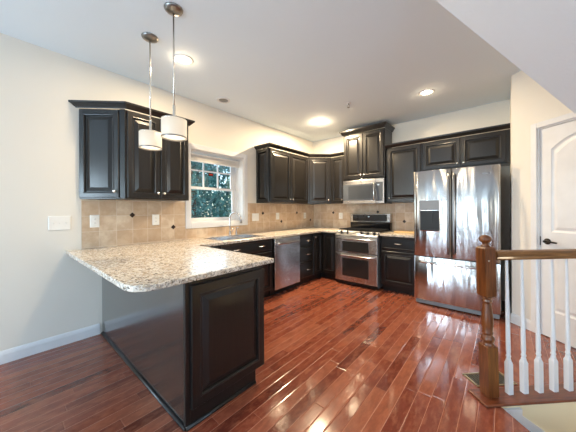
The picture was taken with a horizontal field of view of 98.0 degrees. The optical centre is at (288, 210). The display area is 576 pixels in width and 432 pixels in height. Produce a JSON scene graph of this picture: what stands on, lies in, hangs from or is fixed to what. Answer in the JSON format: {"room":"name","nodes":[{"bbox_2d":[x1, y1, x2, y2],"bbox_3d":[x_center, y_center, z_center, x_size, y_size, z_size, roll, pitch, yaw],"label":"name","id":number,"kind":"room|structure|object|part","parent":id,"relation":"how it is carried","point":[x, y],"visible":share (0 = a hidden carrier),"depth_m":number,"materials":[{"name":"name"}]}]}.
{"room":"kitchen","nodes":[
{"label":"kitchen","id":0,"kind":"room"},
{"bbox_2d":[0,33,313,350],"bbox_3d":[-2.210,-0.103,2.550,0.280,2.780,8.420,0,0,41],"label":"wall","id":1,"kind":"structure","parent":0,"point":[45,292],"depth_m":2.33,"materials":[{"name":"beige paint"}]},
{"bbox_2d":[0,323,99,364],"bbox_3d":[-3.401,1.242,0.937,0.014,0.108,4.408,0,0,41],"label":"baseboard","id":2,"kind":"structure","parent":1,"relation":"attached to","point":[12,354],"depth_m":2.30,"materials":[{"name":"white paint"}]},
{"bbox_2d":[48,216,70,230],"bbox_3d":[-2.163,0.121,2.372,0.019,0.135,0.160,0,0,41],"label":"light switch","id":3,"kind":"object","parent":1,"relation":"attached to","point":[54,222],"visible":1,"depth_m":2.37,"materials":[{"name":"white plastic"}]},
{"bbox_2d":[79,109,125,199],"bbox_3d":[-1.855,-0.565,2.499,0.323,0.900,0.316,0,0,41],"label":"upper cabinet","id":4,"kind":"object","parent":1,"relation":"attached to","point":[102,132],"visible":1,"depth_m":2.48,"materials":[{"name":"brown paint"}]},
{"bbox_3d":[-1.661,-0.566,2.511,0.054,0.900,0.014,0,0,-4],"label":"corner post","id":5,"kind":"part","parent":4,"relation":"part of","materials":[{"name":"brown paint"}]},
{"bbox_2d":[119,110,188,200],"bbox_3d":[-1.520,-0.568,2.858,0.361,0.900,0.668,0,0,41],"label":"upper cabinet","id":6,"kind":"object","parent":1,"relation":"attached to","point":[163,175],"visible":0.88,"depth_m":2.72,"materials":[{"name":"brown paint"}]},
{"bbox_2d":[68,100,194,126],"bbox_3d":[-1.627,-1.046,2.720,0.379,0.058,1.109,0,0,41],"label":"crown molding","id":7,"kind":"structure","parent":6,"relation":"attached to","point":[77,103],"depth_m":2.48,"materials":[{"name":"brown paint"}]},
{"bbox_3d":[-1.519,-0.567,2.643,0.023,0.872,0.315,0,0,41],"label":"door","id":8,"kind":"part","parent":6,"relation":"part of","materials":[{"name":"brown paint"}]},
{"bbox_3d":[-1.307,-0.569,2.889,0.023,0.872,0.315,0,0,41],"label":"door","id":9,"kind":"part","parent":6,"relation":"part of","materials":[{"name":"brown paint"}]},
{"bbox_2d":[81,199,313,248],"bbox_3d":[-0.748,0.128,4.022,0.010,0.497,4.026,0,0,41],"label":"tile backsplash","id":10,"kind":"structure","parent":1,"relation":"attached to","point":[122,222],"depth_m":3.04,"materials":[{"name":"tile"}]},
{"bbox_2d":[90,215,99,227],"bbox_3d":[-1.987,0.110,2.572,0.009,0.128,0.080,0,0,41],"label":"wall outlet","id":11,"kind":"object","parent":10,"relation":"attached to","point":[94,219],"visible":1,"depth_m":2.57,"materials":[{"name":"white plastic"}]},
{"bbox_2d":[152,214,158,224],"bbox_3d":[-1.597,0.113,3.024,0.009,0.128,0.080,0,0,41],"label":"wall outlet","id":12,"kind":"object","parent":10,"relation":"attached to","point":[155,217],"visible":1,"depth_m":3.02,"materials":[{"name":"white plastic"}]},
{"bbox_2d":[252,213,258,220],"bbox_3d":[-0.550,0.115,4.240,0.010,0.128,0.150,0,0,41],"label":"light switch","id":13,"kind":"object","parent":10,"relation":"attached to","point":[255,216],"visible":1,"depth_m":4.24,"materials":[{"name":"white plastic"}]},
{"bbox_2d":[185,143,247,228],"bbox_3d":[-1.121,-0.334,3.801,0.298,1.149,1.054,0,0,41],"label":"window","id":14,"kind":"structure","parent":1,"relation":"in","point":[236,174],"depth_m":3.92,"materials":[{"name":"white paint"}]},
{"bbox_3d":[-1.172,-0.096,3.847,0.030,0.506,0.886,0,0,41],"label":"sash","id":15,"kind":"part","parent":14,"relation":"part of","materials":[{"name":"white paint"}]},
{"bbox_2d":[191,153,238,167],"bbox_3d":[-1.107,-0.749,3.787,0.050,0.105,0.878,0,0,41],"label":"window blind","id":16,"kind":"object","parent":14,"relation":"attached to","point":[194,157],"visible":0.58,"depth_m":3.75,"materials":[{"name":"white fabric"}]},
{"bbox_3d":[-1.107,-0.706,3.787,0.050,0.018,0.870,0,0,41],"label":"rail","id":17,"kind":"part","parent":16,"relation":"part of","materials":[{"name":"white plastic"}]},
{"bbox_3d":[-1.201,-0.570,3.869,0.030,0.509,0.886,0,0,41],"label":"sash","id":18,"kind":"part","parent":14,"relation":"part of","materials":[{"name":"white paint"}]},
{"bbox_2d":[256,147,307,203],"bbox_3d":[-0.067,-0.578,4.545,0.361,0.900,1.071,0,0,41],"label":"upper cabinet","id":19,"kind":"object","parent":1,"relation":"attached to","point":[281,176],"visible":1,"depth_m":4.26,"materials":[{"name":"brown paint"}]},
{"bbox_3d":[-0.430,-0.576,4.162,0.288,0.876,0.017,0,0,41],"label":"panel","id":20,"kind":"part","parent":19,"relation":"part of","materials":[{"name":"brown paint"}]},
{"bbox_3d":[-0.126,-0.577,4.261,0.023,0.872,0.510,0,0,41],"label":"door","id":21,"kind":"part","parent":19,"relation":"part of","materials":[{"name":"brown paint"}]},
{"bbox_2d":[254,142,343,157],"bbox_3d":[0.216,-1.059,4.503,1.660,0.058,0.461,0,0,-27],"label":"crown molding","id":22,"kind":"structure","parent":19,"relation":"attached to","point":[266,145],"depth_m":4.47,"materials":[{"name":"brown paint"}]},
{"bbox_3d":[0.214,-0.580,4.655,0.023,0.872,0.510,0,0,41],"label":"door","id":23,"kind":"part","parent":19,"relation":"part of","materials":[{"name":"brown paint"}]},
{"bbox_2d":[0,0,520,141],"bbox_3d":[0.350,-1.551,0.271,6.820,0.100,8.520,0,0,41],"label":"ceiling","id":24,"kind":"structure","parent":0,"point":[287,66],"depth_m":2.38,"materials":[{"name":"paint"}]},
{"bbox_2d":[139,32,161,150],"bbox_3d":[-1.193,-1.016,2.165,0.179,0.962,0.179,0,0,41],"label":"pendant light","id":25,"kind":"object","parent":24,"relation":"hanging from","point":[149,139],"visible":0.97,"depth_m":2.13,"materials":[{"name":"grey metal"}]},
{"bbox_3d":[-1.193,-1.101,2.165,0.011,0.737,0.010,0,0,41],"label":"rod","id":26,"kind":"part","parent":25,"relation":"part of","materials":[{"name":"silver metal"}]},
{"bbox_3d":[-1.191,-0.703,2.165,0.032,0.160,0.032,0,0,41],"label":"socket stem","id":27,"kind":"part","parent":25,"relation":"part of","materials":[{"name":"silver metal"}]},
{"bbox_3d":[-1.191,-0.605,2.166,0.176,0.135,0.176,0,0,41],"label":"lamp shade","id":28,"kind":"part","parent":25,"relation":"part of","materials":[{"name":"beige fabric"}]},
{"bbox_2d":[141,146,159,149],"bbox_3d":[-1.190,-0.550,2.166,0.168,0.005,0.168,0,0,41],"label":"diffuser","id":29,"kind":"object","parent":25,"relation":"attached to","point":[142,147],"depth_m":2.18,"materials":[{"name":"beige glass"}]},
{"bbox_2d":[161,2,186,141],"bbox_3d":[-0.850,-1.018,1.862,0.179,0.962,0.179,0,0,41],"label":"pendant light","id":30,"kind":"object","parent":24,"relation":"hanging from","point":[173,128],"visible":1,"depth_m":1.83,"materials":[{"name":"grey metal"}]},
{"bbox_3d":[-0.851,-1.102,1.862,0.011,0.737,0.010,0,0,41],"label":"rod","id":31,"kind":"part","parent":30,"relation":"part of","materials":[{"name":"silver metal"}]},
{"bbox_3d":[-0.848,-0.606,1.863,0.176,0.135,0.176,0,0,41],"label":"lamp shade","id":32,"kind":"part","parent":30,"relation":"part of","materials":[{"name":"beige fabric"}]},
{"bbox_2d":[162,135,185,139],"bbox_3d":[-0.848,-0.551,1.863,0.168,0.005,0.168,0,0,41],"label":"diffuser","id":33,"kind":"object","parent":30,"relation":"attached to","point":[167,137],"depth_m":1.88,"materials":[{"name":"beige glass"}]},
{"bbox_3d":[-0.849,-0.704,1.863,0.032,0.160,0.032,0,0,41],"label":"socket stem","id":34,"kind":"part","parent":30,"relation":"part of","materials":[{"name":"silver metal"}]},
{"bbox_2d":[175,54,192,64],"bbox_3d":[-1.039,-1.495,2.485,0.184,0.008,0.184,0,0,41],"label":"recessed light","id":35,"kind":"object","parent":24,"relation":"in","point":[183,59],"visible":0.98,"depth_m":2.48,"materials":[{"name":"white glass"}]},
{"bbox_2d":[216,97,229,102],"bbox_3d":[-0.881,-1.498,3.411,0.184,0.008,0.184,0,0,41],"label":"recessed light","id":36,"kind":"object","parent":24,"relation":"in","point":[220,99],"visible":1,"depth_m":3.40,"materials":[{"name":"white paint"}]},
{"bbox_2d":[315,120,324,123],"bbox_3d":[0.544,-1.506,4.273,0.184,0.008,0.184,0,0,41],"label":"recessed light","id":37,"kind":"object","parent":24,"relation":"in","point":[317,121],"visible":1,"depth_m":4.26,"materials":[{"name":"white glass"}]},
{"bbox_2d":[419,89,434,95],"bbox_3d":[1.774,-1.510,3.207,0.184,0.008,0.184,0,0,41],"label":"recessed light","id":38,"kind":"object","parent":24,"relation":"in","point":[426,92],"visible":1,"depth_m":3.20,"materials":[{"name":"white glass"}]},
{"bbox_2d":[0,277,575,431],"bbox_3d":[0.359,1.389,0.348,6.720,0.220,8.420,0,0,41],"label":"floor","id":39,"kind":"structure","parent":0,"point":[339,356],"depth_m":1.92,"materials":[{"name":"brown wood"}]},
{"bbox_2d":[101,265,263,431],"bbox_3d":[-1.068,0.853,2.264,1.814,0.872,0.639,0,0,41],"label":"base cabinet","id":40,"kind":"object","parent":39,"relation":"on","point":[197,346],"visible":0.77,"depth_m":1.67,"materials":[{"name":"brown paint"}]},
{"bbox_3d":[-1.280,0.851,2.053,1.769,0.865,0.012,0,0,41],"label":"panel","id":41,"kind":"part","parent":40,"relation":"part of","materials":[{"name":"brown wood"}]},
{"bbox_3d":[-1.267,1.277,2.033,1.776,0.026,0.025,0,0,41],"label":"trim","id":42,"kind":"part","parent":40,"relation":"part of","materials":[{"name":"brown paint"}]},
{"bbox_2d":[66,227,341,291],"bbox_3d":[-0.097,0.392,3.387,1.824,0.035,4.155,0,0,41],"label":"countertop","id":43,"kind":"structure","parent":40,"relation":"on","point":[143,267],"depth_m":1.93,"materials":[{"name":"stone"}]},
{"bbox_2d":[203,234,262,240],"bbox_3d":[-0.737,0.460,3.515,0.454,0.175,0.744,0,0,41],"label":"sink","id":44,"kind":"object","parent":43,"relation":"in","point":[242,236],"visible":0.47,"depth_m":3.59,"materials":[{"name":"metal"}]},
{"bbox_3d":[-0.855,0.461,3.378,0.406,0.175,0.334,0,0,41],"label":"bowl","id":45,"kind":"part","parent":44,"relation":"part of","materials":[{"name":"metal"}]},
{"bbox_3d":[-0.618,0.459,3.652,0.406,0.175,0.334,0,0,41],"label":"bowl","id":46,"kind":"part","parent":44,"relation":"part of","materials":[{"name":"metal"}]},
{"bbox_2d":[228,212,241,235],"bbox_3d":[-0.783,0.199,3.739,0.255,0.356,0.084,0,0,23],"label":"faucet","id":47,"kind":"object","parent":43,"relation":"on","point":[240,219],"visible":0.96,"depth_m":3.75,"materials":[{"name":"silver metal"}]},
{"bbox_3d":[-0.420,1.274,1.656,0.025,0.026,0.533,0,0,41],"label":"trim","id":48,"kind":"part","parent":40,"relation":"part of","materials":[{"name":"brown paint"}]},
{"bbox_3d":[-0.379,0.809,1.693,0.023,0.730,0.586,0,0,41],"label":"panel","id":49,"kind":"part","parent":40,"relation":"part of","materials":[{"name":"brown paint"}]},
{"bbox_2d":[218,239,271,297],"bbox_3d":[-0.744,0.845,3.519,0.669,0.865,0.908,0,0,41],"label":"base cabinet","id":50,"kind":"object","parent":39,"relation":"on","point":[263,248],"visible":0.28,"depth_m":3.50,"materials":[{"name":"brown paint"}]},
{"bbox_3d":[-0.529,0.501,3.332,0.020,0.152,0.884,0,0,41],"label":"drawer","id":51,"kind":"part","parent":50,"relation":"part of","materials":[{"name":"brown paint"}]},
{"bbox_3d":[-0.381,0.875,3.500,0.023,0.550,0.438,0,0,41],"label":"door","id":52,"kind":"part","parent":50,"relation":"part of","materials":[{"name":"brown paint"}]},
{"bbox_2d":[269,235,300,295],"bbox_3d":[-0.230,0.843,4.076,0.720,0.862,0.596,0,0,41],"label":"dishwasher","id":53,"kind":"object","parent":39,"relation":"on","point":[285,250],"visible":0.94,"depth_m":3.83,"materials":[{"name":"silver metal"}]},
{"bbox_3d":[0.021,0.488,3.858,0.054,0.032,0.543,0,0,41],"label":"handle","id":54,"kind":"part","parent":53,"relation":"part of","materials":[{"name":"metal"}]},
{"bbox_2d":[295,234,312,285],"bbox_3d":[0.088,0.839,4.485,0.669,0.865,0.418,0,0,41],"label":"base cabinet","id":55,"kind":"object","parent":39,"relation":"on","point":[306,248],"visible":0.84,"depth_m":4.30,"materials":[{"name":"brown paint"}]},
{"bbox_3d":[0.305,1.016,4.299,0.020,0.260,0.394,0,0,41],"label":"drawer","id":56,"kind":"part","parent":55,"relation":"part of","materials":[{"name":"brown paint"}]},
{"bbox_3d":[0.304,0.750,4.298,0.020,0.240,0.394,0,0,41],"label":"drawer","id":57,"kind":"part","parent":55,"relation":"part of","materials":[{"name":"brown paint"}]},
{"bbox_3d":[0.303,0.517,4.298,0.020,0.197,0.394,0,0,41],"label":"drawer","id":58,"kind":"part","parent":55,"relation":"part of","materials":[{"name":"brown paint"}]},
{"bbox_2d":[309,232,335,280],"bbox_3d":[0.625,0.835,4.905,0.934,0.865,0.916,0,0,41],"label":"base cabinet","id":59,"kind":"object","parent":39,"relation":"on","point":[323,245],"visible":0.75,"depth_m":4.58,"materials":[{"name":"brown paint"}]},
{"bbox_3d":[0.535,0.780,4.564,0.023,0.727,0.262,0,0,41],"label":"door","id":60,"kind":"part","parent":59,"relation":"part of","materials":[{"name":"brown paint"}]},
{"bbox_3d":[0.750,0.779,4.582,0.270,0.727,0.023,0,0,41],"label":"door","id":61,"kind":"part","parent":59,"relation":"part of","materials":[{"name":"brown paint"}]},
{"bbox_2d":[335,213,391,289],"bbox_3d":[1.312,0.663,4.399,0.758,1.205,0.749,0,0,41],"label":"range","id":62,"kind":"object","parent":39,"relation":"on","point":[357,246],"visible":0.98,"depth_m":4.20,"materials":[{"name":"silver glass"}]},
{"bbox_3d":[1.089,0.477,4.142,0.663,0.026,0.070,0,0,41],"label":"handle","id":63,"kind":"part","parent":62,"relation":"part of","materials":[{"name":"metal"}]},
{"bbox_3d":[1.091,0.757,4.142,0.663,0.026,0.070,0,0,41],"label":"handle","id":64,"kind":"part","parent":62,"relation":"part of","materials":[{"name":"metal"}]},
{"bbox_3d":[1.129,0.574,4.186,0.750,0.265,0.050,0,0,41],"label":"oven door","id":65,"kind":"part","parent":62,"relation":"part of","materials":[{"name":"metal"}]},
{"bbox_3d":[1.130,0.959,4.187,0.750,0.485,0.050,0,0,41],"label":"oven door","id":66,"kind":"part","parent":62,"relation":"part of","materials":[{"name":"metal"}]},
{"bbox_3d":[1.145,1.231,4.203,0.738,0.052,0.030,0,0,41],"label":"kick plate","id":67,"kind":"part","parent":62,"relation":"part of","materials":[{"name":"black plastic"}]},
{"bbox_3d":[1.149,0.392,4.211,0.758,0.084,0.106,0,0,41],"label":"knob panel","id":68,"kind":"part","parent":62,"relation":"part of","materials":[{"name":"metal"}]},
{"bbox_2d":[342,229,391,232],"bbox_3d":[1.369,0.360,4.466,0.758,0.020,0.570,0,0,41],"label":"cooktop","id":69,"kind":"object","parent":62,"relation":"in","point":[344,230],"depth_m":4.26,"materials":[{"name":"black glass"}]},
{"bbox_3d":[1.490,0.137,4.608,0.648,0.121,0.004,0,0,41],"label":"control glass","id":70,"kind":"part","parent":62,"relation":"part of","materials":[{"name":"black glass"}]},
{"bbox_2d":[381,236,413,294],"bbox_3d":[1.856,0.831,4.008,0.530,0.865,0.669,0,0,41],"label":"base cabinet","id":71,"kind":"object","parent":39,"relation":"on","point":[397,253],"visible":0.75,"depth_m":3.80,"materials":[{"name":"brown paint"}]},
{"bbox_2d":[380,231,413,237],"bbox_3d":[1.859,0.381,4.016,0.541,0.035,0.648,0,0,41],"label":"countertop","id":72,"kind":"structure","parent":71,"relation":"on","point":[391,234],"depth_m":3.81,"materials":[{"name":"stone"}]},
{"bbox_2d":[394,230,413,233],"bbox_3d":[1.968,0.351,4.089,0.380,0.022,0.280,0,0,41],"label":"cutting board","id":73,"kind":"object","parent":72,"relation":"on","point":[398,231],"visible":0.56,"depth_m":4.05,"materials":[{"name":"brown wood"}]},
{"bbox_3d":[1.668,0.508,3.791,0.498,0.183,0.020,0,0,41],"label":"drawer","id":74,"kind":"part","parent":71,"relation":"part of","materials":[{"name":"brown paint"}]},
{"bbox_3d":[1.669,0.887,3.791,0.498,0.505,0.023,0,0,41],"label":"door","id":75,"kind":"part","parent":71,"relation":"part of","materials":[{"name":"brown paint"}]},
{"bbox_2d":[414,164,500,318],"bbox_3d":[2.310,0.367,3.414,0.905,1.790,0.907,0,0,41],"label":"refrigerator","id":76,"kind":"object","parent":39,"relation":"on","point":[454,207],"visible":0.92,"depth_m":3.10,"materials":[{"name":"grey metal"}]},
{"bbox_3d":[1.859,0.070,3.290,0.243,0.408,0.010,0,0,41],"label":"dispenser frame","id":77,"kind":"part","parent":76,"relation":"part of","materials":[{"name":"metal"}]},
{"bbox_3d":[1.857,-0.064,3.289,0.223,0.121,0.006,0,0,41],"label":"control panel","id":78,"kind":"part","parent":76,"relation":"part of","materials":[{"name":"grey plastic"}]},
{"bbox_3d":[1.903,0.040,3.307,0.431,1.131,0.081,0,0,41],"label":"door","id":79,"kind":"part","parent":76,"relation":"part of","materials":[{"name":"metal"}]},
{"bbox_3d":[2.039,0.679,3.099,0.772,0.032,0.074,0,0,41],"label":"handle","id":80,"kind":"part","parent":76,"relation":"part of","materials":[{"name":"metal"}]},
{"bbox_3d":[2.003,0.040,3.129,0.029,1.013,0.071,0,0,41],"label":"handle","id":81,"kind":"part","parent":76,"relation":"part of","materials":[{"name":"metal"}]},
{"bbox_3d":[2.045,0.040,3.092,0.029,1.013,0.071,0,0,41],"label":"handle","id":82,"kind":"part","parent":76,"relation":"part of","materials":[{"name":"metal"}]},
{"bbox_3d":[2.086,0.901,3.152,0.905,0.576,0.085,0,0,41],"label":"freezer drawer","id":83,"kind":"part","parent":76,"relation":"part of","materials":[{"name":"metal"}]},
{"bbox_3d":[2.249,0.039,3.009,0.466,1.131,0.081,0,0,41],"label":"door","id":84,"kind":"part","parent":76,"relation":"part of","materials":[{"name":"metal"}]},
{"bbox_2d":[462,371,516,386],"bbox_3d":[1.509,1.265,1.881,0.310,0.008,0.144,0,0,-4],"label":"floor vent","id":85,"kind":"object","parent":39,"relation":"in","point":[474,379],"visible":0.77,"depth_m":1.88,"materials":[{"name":"metal"}]},
{"bbox_2d":[468,235,575,407],"bbox_3d":[1.981,0.713,1.736,1.435,1.108,0.158,0,0,-4],"label":"stair railing","id":86,"kind":"object","parent":39,"relation":"on","point":[489,393],"visible":1,"depth_m":1.71,"materials":[{"name":"brown wood"}]},
{"bbox_3d":[1.349,0.749,1.694,0.078,1.015,0.078,-3,1,-4],"label":"newel post","id":87,"kind":"part","parent":86,"relation":"part of","materials":[{"name":"brown wood"}]},
{"bbox_3d":[1.984,1.260,1.738,1.435,0.014,0.158,0,0,-4],"label":"plate","id":88,"kind":"part","parent":86,"relation":"part of","materials":[{"name":"brown wood"}]},
{"bbox_3d":[2.046,0.301,1.754,1.289,0.063,0.062,0,0,-4],"label":"handrail","id":89,"kind":"part","parent":86,"relation":"part of","materials":[{"name":"brown wood"}]},
{"bbox_2d":[313,99,509,300],"bbox_3d":[1.888,-0.128,4.498,3.387,2.780,0.120,0,0,41],"label":"wall","id":90,"kind":"structure","parent":0,"point":[497,113],"depth_m":3.74,"materials":[{"name":"beige paint"}]},
{"bbox_2d":[308,157,330,203],"bbox_3d":[0.597,-0.583,5.105,0.637,0.900,0.636,0,0,41],"label":"upper cabinet","id":91,"kind":"object","parent":90,"relation":"attached to","point":[319,169],"visible":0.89,"depth_m":4.87,"materials":[{"name":"brown paint"}]},
{"bbox_2d":[331,156,343,203],"bbox_3d":[1.042,-0.584,4.904,0.298,0.900,0.361,0,0,41],"label":"upper cabinet","id":92,"kind":"object","parent":90,"relation":"attached to","point":[337,163],"visible":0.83,"depth_m":4.79,"materials":[{"name":"brown paint"}]},
{"bbox_2d":[314,202,413,230],"bbox_3d":[1.420,0.115,4.815,2.261,0.497,0.010,0,0,41],"label":"tile backsplash","id":93,"kind":"structure","parent":90,"relation":"attached to","point":[325,215],"depth_m":4.83,"materials":[{"name":"tile"}]},
{"bbox_2d":[344,128,391,180],"bbox_3d":[1.426,-0.971,4.537,0.760,0.820,0.411,0,0,41],"label":"upper cabinet","id":94,"kind":"object","parent":90,"relation":"attached to","point":[365,152],"visible":0.94,"depth_m":4.37,"materials":[{"name":"brown paint"}]},
{"bbox_3d":[1.179,-0.969,4.531,0.354,0.780,0.023,0,0,41],"label":"door","id":95,"kind":"part","parent":94,"relation":"part of","materials":[{"name":"brown paint"}]},
{"bbox_2d":[339,121,394,136],"bbox_3d":[1.417,-1.418,4.528,0.860,0.074,0.431,0,0,41],"label":"crown molding","id":96,"kind":"structure","parent":94,"relation":"on","point":[385,124],"depth_m":4.33,"materials":[{"name":"brown paint"}]},
{"bbox_2d":[343,178,391,203],"bbox_3d":[1.412,-0.330,4.519,0.758,0.420,0.464,0,0,41],"label":"microwave","id":97,"kind":"object","parent":94,"relation":"attached to","point":[367,191],"visible":0.98,"depth_m":4.36,"materials":[{"name":"silver metal"}]},
{"bbox_3d":[1.259,-0.330,4.452,0.613,0.420,0.035,0,0,41],"label":"door","id":98,"kind":"part","parent":97,"relation":"part of","materials":[{"name":"metal"}]},
{"bbox_3d":[1.547,-0.330,4.204,0.142,0.420,0.035,0,0,41],"label":"control panel","id":99,"kind":"part","parent":97,"relation":"part of","materials":[{"name":"metal"}]},
{"bbox_3d":[1.456,-0.970,4.292,0.354,0.780,0.023,0,0,41],"label":"door","id":100,"kind":"part","parent":94,"relation":"part of","materials":[{"name":"brown paint"}]},
{"bbox_2d":[386,143,421,202],"bbox_3d":[1.940,-0.587,4.130,0.546,0.900,0.361,0,0,41],"label":"upper cabinet","id":101,"kind":"object","parent":90,"relation":"attached to","point":[402,162],"visible":0.81,"depth_m":4.02,"materials":[{"name":"brown paint"}]},
{"bbox_2d":[422,129,509,170],"bbox_3d":[2.532,-0.825,3.619,1.015,0.428,0.361,0,0,41],"label":"upper cabinet","id":102,"kind":"object","parent":90,"relation":"attached to","point":[490,148],"visible":0.99,"depth_m":3.46,"materials":[{"name":"brown paint"}]},
{"bbox_3d":[2.244,-0.824,3.681,0.470,0.400,0.023,0,0,41],"label":"door","id":103,"kind":"part","parent":102,"relation":"part of","materials":[{"name":"brown paint"}]},
{"bbox_2d":[385,123,509,147],"bbox_3d":[2.210,-1.067,3.664,1.561,0.058,0.046,0,0,41],"label":"crown molding","id":104,"kind":"structure","parent":102,"relation":"attached to","point":[502,126],"depth_m":3.55,"materials":[{"name":"brown paint"}]},
{"bbox_3d":[2.612,-0.825,3.364,0.476,0.400,0.023,0,0,41],"label":"door","id":105,"kind":"part","parent":102,"relation":"part of","materials":[{"name":"brown paint"}]},
{"bbox_2d":[436,0,575,113],"bbox_3d":[2.241,-0.537,1.215,2.721,1.951,1.100,0,0,-4],"label":"ceiling","id":106,"kind":"structure","parent":0,"point":[538,37],"depth_m":1.56,"materials":[{"name":"paint"}]},
{"bbox_2d":[510,88,511,306],"bbox_3d":[2.825,-0.129,3.084,0.120,2.780,0.800,0,0,41],"label":"wall","id":107,"kind":"structure","parent":0,"point":[510,88],"depth_m":3.16,"materials":[{"name":"beige paint"}]},
{"bbox_2d":[509,295,530,330],"bbox_3d":[2.731,1.207,3.051,0.146,0.108,0.940,0,0,31],"label":"baseboard","id":108,"kind":"structure","parent":107,"relation":"attached to","point":[515,319],"depth_m":2.76,"materials":[{"name":"white paint"}]},
{"bbox_2d":[502,402,575,431],"bbox_3d":[3.065,2.563,1.809,3.420,2.599,0.100,0,0,-4],"label":"wall","id":109,"kind":"structure","parent":0,"point":[553,417],"depth_m":1.66,"materials":[{"name":"paint"}]},
{"bbox_2d":[503,407,544,431],"bbox_3d":[2.490,2.232,1.706,2.180,1.894,0.018,0,0,-4],"label":"trim","id":110,"kind":"structure","parent":109,"relation":"attached to","point":[517,412],"depth_m":1.62,"materials":[{"name":"white paint"}]},
{"bbox_2d":[511,70,571,319],"bbox_3d":[2.657,-0.127,2.284,0.120,2.780,1.100,0,0,-8],"label":"wall","id":111,"kind":"structure","parent":0,"point":[531,103],"depth_m":2.69,"materials":[{"name":"beige paint"}]},
{"bbox_2d":[530,112,575,347],"bbox_3d":[2.647,0.185,2.209,0.164,2.156,0.835,0,0,-8],"label":"door","id":112,"kind":"structure","parent":111,"relation":"in","point":[553,164],"depth_m":2.43,"materials":[{"name":"white paint"}]},
{"bbox_3d":[2.559,0.308,2.447,0.056,0.060,0.136,0,0,-8],"label":"handle","id":113,"kind":"part","parent":112,"relation":"part of","materials":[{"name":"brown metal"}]},
{"bbox_3d":[2.625,-0.252,2.205,0.011,0.930,0.513,0,0,-8],"label":"panel","id":114,"kind":"part","parent":112,"relation":"part of","materials":[{"name":"white paint"}]},
{"bbox_3d":[2.630,0.689,2.207,0.011,0.610,0.513,0,0,-8],"label":"panel","id":115,"kind":"part","parent":112,"relation":"part of","materials":[{"name":"white paint"}]},
{"label":"outside","id":116,"kind":"structure","parent":0,"visible":0},
{"bbox_3d":[-12.208,2.412,13.933,29.700,0.200,40.000,0,0,41],"label":"ground","id":117,"kind":"structure","parent":116,"visible":0},
{"bbox_2d":[195,164,221,217],"bbox_3d":[-5.265,-1.263,11.321,4.508,7.100,4.488,0,0,41],"label":"tree","id":118,"kind":"object","parent":117,"relation":"on","point":[203,216],"visible":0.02,"depth_m":11.45,"materials":[{"name":"green plant"}]},
{"bbox_2d":[191,161,230,217],"bbox_3d":[-3.007,0.146,7.825,2.705,4.279,2.805,0,0,41],"label":"tree","id":119,"kind":"object","parent":117,"relation":"on","point":[195,211],"visible":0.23,"depth_m":7.61,"materials":[{"name":"green plant"}]},
{"bbox_2d":[208,165,230,216],"bbox_3d":[-2.572,-1.489,15.106,4.461,7.508,4.493,0,0,41],"label":"tree","id":120,"kind":"object","parent":117,"relation":"on","point":[221,168],"visible":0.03,"depth_m":14.20,"materials":[{"name":"green plant"}]},
{"bbox_2d":[221,173,230,216],"bbox_3d":[-1.375,-0.170,10.395,2.933,4.883,2.931,0,0,41],"label":"tree","id":121,"kind":"object","parent":117,"relation":"on","point":[228,182],"visible":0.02,"depth_m":10.04,"materials":[{"name":"green plant"}]}
]}

